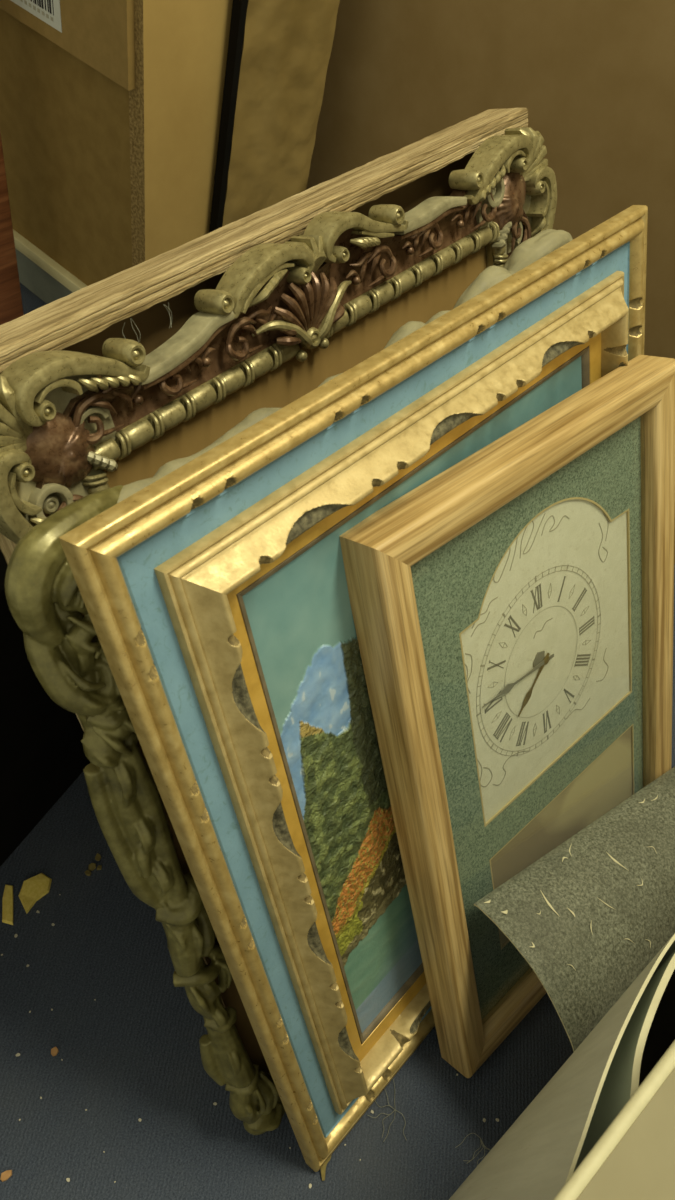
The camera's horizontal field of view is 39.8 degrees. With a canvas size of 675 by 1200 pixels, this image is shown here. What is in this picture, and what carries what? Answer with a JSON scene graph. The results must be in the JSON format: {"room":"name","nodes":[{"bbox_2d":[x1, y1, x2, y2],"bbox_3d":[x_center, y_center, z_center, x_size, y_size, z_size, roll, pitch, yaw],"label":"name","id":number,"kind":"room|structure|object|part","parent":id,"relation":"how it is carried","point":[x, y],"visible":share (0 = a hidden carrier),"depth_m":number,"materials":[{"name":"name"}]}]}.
{"room":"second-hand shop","nodes":[
{"label":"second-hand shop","id":0,"kind":"room"},
{"bbox_2d":[0,283,674,1199],"bbox_3d":[-0.670,0.210,0.875,3.900,0.020,2.230,39,55,19],"label":"floor","id":1,"kind":"structure","parent":0,"point":[130,1053],"depth_m":0.81,"materials":[{"name":"blue carpet"}]},
{"bbox_2d":[0,1170,11,1181],"bbox_3d":[-0.264,0.459,0.744,0.010,0.002,0.007,-12,55,-19],"label":"chip","id":2,"kind":"object","parent":1,"relation":"on","point":[7,1174],"visible":1,"depth_m":0.74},
{"bbox_2d":[2,884,12,924],"bbox_3d":[-0.308,0.284,0.872,0.010,0.003,0.040,-4,53,-14],"label":"flake","id":3,"kind":"object","parent":1,"relation":"on","point":[7,900],"visible":1,"depth_m":0.87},
{"bbox_2d":[0,132,23,324],"bbox_3d":[-0.403,-0.780,0.920,0.030,1.200,0.050,39,55,19],"label":"wooden post","id":4,"kind":"object","parent":1,"relation":"on","point":[11,307],"visible":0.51,"depth_m":1.31,"materials":[{"name":"red wood"}]},
{"bbox_2d":[19,873,51,912],"bbox_3d":[-0.287,0.274,0.883,0.028,0.005,0.037,39,55,19],"label":"flake","id":5,"kind":"object","parent":1,"relation":"on","point":[33,889],"visible":1,"depth_m":0.88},
{"bbox_2d":[51,1047,58,1055],"bbox_3d":[-0.244,0.388,0.803,0.007,0.003,0.007,39,55,19],"label":"chip","id":6,"kind":"object","parent":1,"relation":"on","point":[54,1051],"visible":1,"depth_m":0.80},
{"bbox_2d":[85,870,91,875],"bbox_3d":[-0.241,0.264,0.901,0.007,0.004,0.005,39,55,19],"label":"crumb","id":7,"kind":"object","parent":1,"relation":"on","point":[87,872],"visible":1,"depth_m":0.90,"materials":[{"name":"brown"}]},
{"bbox_2d":[88,863,95,870],"bbox_3d":[-0.238,0.259,0.905,0.007,0.004,0.009,39,55,19],"label":"crumb","id":8,"kind":"object","parent":1,"relation":"on","point":[92,866],"visible":1,"depth_m":0.90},
{"bbox_2d":[95,853,100,860],"bbox_3d":[-0.234,0.252,0.912,0.006,0.003,0.006,28,52,11],"label":"crumb","id":9,"kind":"object","parent":1,"relation":"on","point":[97,857],"visible":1,"depth_m":0.91,"materials":[{"name":"brown"}]},
{"bbox_2d":[0,0,232,303],"bbox_3d":[-0.589,-1.061,1.137,1.218,1.150,0.151,39,55,19],"label":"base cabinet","id":10,"kind":"object","parent":1,"relation":"on","point":[110,110],"visible":0.66,"depth_m":1.14,"materials":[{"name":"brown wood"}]},
{"bbox_3d":[-0.626,-1.069,1.080,1.192,1.062,0.014,39,55,19],"label":"panel","id":11,"kind":"part","parent":10,"relation":"part of","materials":[{"name":"brown cardboard"}]},
{"bbox_3d":[-0.151,-0.706,0.944,0.026,1.150,0.140,39,55,19],"label":"panel","id":12,"kind":"part","parent":10,"relation":"part of","materials":[{"name":"yellow wood"}]},
{"bbox_2d":[0,108,527,730],"bbox_3d":[0.015,-0.048,0.844,0.281,0.553,0.583,38,55,18],"label":"wood frame","id":13,"kind":"object","parent":1,"relation":"on","point":[148,302],"visible":0.22,"depth_m":0.64,"materials":[{"name":"brown wood"}]},
{"bbox_3d":[0.000,-0.053,0.855,0.006,0.570,0.562,21,47,37],"label":"panel","id":14,"kind":"part","parent":13,"relation":"part of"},
{"bbox_2d":[209,0,339,232],"bbox_3d":[-0.077,-0.610,1.158,0.191,0.708,0.019,-28,62,-28],"label":"board","id":15,"kind":"object","parent":1,"relation":"on","point":[279,52],"visible":0.59,"depth_m":1.14,"materials":[{"name":"wood"}]},
{"bbox_2d":[0,127,556,543],"bbox_3d":[0.036,-0.022,0.819,0.271,0.554,0.599,38,55,18],"label":"frame","id":16,"kind":"object","parent":1,"relation":"on","point":[282,320],"visible":0.34,"depth_m":0.64,"materials":[{"name":"gold metal"}]},
{"bbox_2d":[5,229,572,1134],"bbox_3d":[0.057,0.078,0.752,0.268,0.547,0.543,39,55,19],"label":"frame","id":17,"kind":"object","parent":1,"relation":"on","point":[64,650],"visible":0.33,"depth_m":0.56,"materials":[{"name":"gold metal"}]},
{"bbox_3d":[0.031,-0.157,0.614,0.032,0.053,0.467,22,47,38],"label":"carved rail","id":18,"kind":"part","parent":17,"relation":"part of","materials":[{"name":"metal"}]},
{"bbox_2d":[320,1156,330,1180],"bbox_3d":[-0.010,0.471,0.782,0.008,0.005,0.028,19,51,4],"label":"chip","id":19,"kind":"object","parent":1,"relation":"on","point":[323,1168],"visible":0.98,"depth_m":0.78,"materials":[{"name":"gold metal"}]},
{"bbox_2d":[59,205,647,1171],"bbox_3d":[0.104,0.087,0.744,0.270,0.570,0.530,39,55,19],"label":"painting frame","id":20,"kind":"object","parent":1,"relation":"on","point":[215,595],"visible":0.6,"depth_m":0.58,"materials":[{"name":"gold metal"}]},
{"bbox_3d":[-0.065,0.219,0.605,0.016,0.622,0.020,22,47,38],"label":"rail","id":21,"kind":"part","parent":20,"relation":"part of","materials":[{"name":"gold metal"}]},
{"bbox_3d":[-0.033,0.200,0.623,0.029,0.547,0.027,22,47,38],"label":"rail","id":22,"kind":"part","parent":20,"relation":"part of","materials":[{"name":"gold metal"}]},
{"bbox_3d":[0.056,-0.155,0.571,0.016,0.020,0.530,22,47,38],"label":"rail","id":23,"kind":"part","parent":20,"relation":"part of","materials":[{"name":"gold metal"}]},
{"bbox_3d":[0.155,0.330,0.914,0.016,0.020,0.530,22,47,38],"label":"rail","id":24,"kind":"part","parent":20,"relation":"part of","materials":[{"name":"gold metal"}]},
{"bbox_3d":[0.153,0.299,0.886,0.029,0.027,0.455,22,47,38],"label":"rail","id":25,"kind":"part","parent":20,"relation":"part of","materials":[{"name":"gold metal"}]},
{"bbox_3d":[0.068,-0.120,0.590,0.029,0.027,0.455,22,47,38],"label":"rail","id":26,"kind":"part","parent":20,"relation":"part of","materials":[{"name":"gold metal"}]},
{"bbox_3d":[0.253,-0.021,0.853,0.029,0.547,0.027,22,47,38],"label":"rail","id":27,"kind":"part","parent":20,"relation":"part of","materials":[{"name":"gold metal"}]},
{"bbox_3d":[0.276,-0.044,0.879,0.016,0.622,0.020,22,47,38],"label":"rail","id":28,"kind":"part","parent":20,"relation":"part of","materials":[{"name":"gold metal"}]},
{"bbox_2d":[368,1080,405,1141],"bbox_3d":[0.041,0.446,0.814,0.032,0.002,0.052,-8,54,-17],"label":"lint","id":29,"kind":"object","parent":1,"relation":"on","point":[393,1080],"visible":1,"depth_m":0.81},
{"bbox_2d":[455,1133,489,1165],"bbox_3d":[0.123,0.477,0.805,0.043,0.002,0.026,23,52,8],"label":"lint","id":30,"kind":"object","parent":1,"relation":"on","point":[483,1145],"visible":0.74,"depth_m":0.81},
{"bbox_2d":[339,355,674,1077],"bbox_3d":[0.177,0.116,0.782,0.331,0.497,0.280,-33,64,-31],"label":"picture","id":31,"kind":"object","parent":1,"relation":"on","point":[512,609],"visible":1,"depth_m":0.72,"materials":[{"name":"brown wood"}]},
{"bbox_3d":[0.069,0.187,0.704,0.028,0.545,0.035,-33,37,-31],"label":"oak rail","id":32,"kind":"part","parent":31,"relation":"part of","materials":[{"name":"brown wood"}]},
{"bbox_3d":[0.133,-0.100,0.648,0.331,0.028,0.035,-33,37,-31],"label":"oak rail","id":33,"kind":"part","parent":31,"relation":"part of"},
{"bbox_3d":[0.224,0.332,0.915,0.331,0.028,0.035,-33,37,-31],"label":"oak rail","id":34,"kind":"part","parent":31,"relation":"part of","materials":[{"name":"brown wood"}]},
{"bbox_2d":[474,766,674,1051],"bbox_3d":[0.319,0.238,0.864,0.451,0.144,0.136,-26,61,-27],"label":"sheet","id":35,"kind":"object","parent":31,"relation":"on","point":[588,916],"visible":0.93,"depth_m":0.77,"materials":[{"name":"grey paper"}]},
{"bbox_3d":[0.288,0.046,0.858,0.028,0.545,0.035,-33,37,-31],"label":"oak rail","id":36,"kind":"part","parent":31,"relation":"part of","materials":[{"name":"brown wood"}]},
{"bbox_2d":[449,933,674,1199],"bbox_3d":[0.110,0.451,0.599,0.099,0.348,0.505,34,54,15],"label":"sheet","id":37,"kind":"object","parent":1,"relation":"on","point":[538,1154],"visible":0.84,"depth_m":0.57,"materials":[{"name":"white paper"}]},
{"bbox_2d":[553,1040,674,1199],"bbox_3d":[0.391,0.539,0.552,0.520,0.395,0.631,-33,65,-31],"label":"board","id":38,"kind":"object","parent":1,"relation":"on","point":[634,1158],"visible":1,"depth_m":0.47,"materials":[{"name":"beige cardboard"}]},
{"bbox_2d":[573,950,674,1172],"bbox_3d":[0.134,0.415,0.631,0.064,0.350,0.364,34,54,15],"label":"sheet","id":39,"kind":"object","parent":1,"relation":"on","point":[649,1032],"visible":0.21,"depth_m":0.55,"materials":[{"name":"white paper"}]},
{"bbox_2d":[306,0,674,563],"bbox_3d":[0.283,-1.142,0.517,3.900,2.520,0.050,39,55,19],"label":"wall","id":40,"kind":"structure","parent":0,"point":[595,78],"depth_m":1.08,"materials":[{"name":"beige paint"}]}
]}

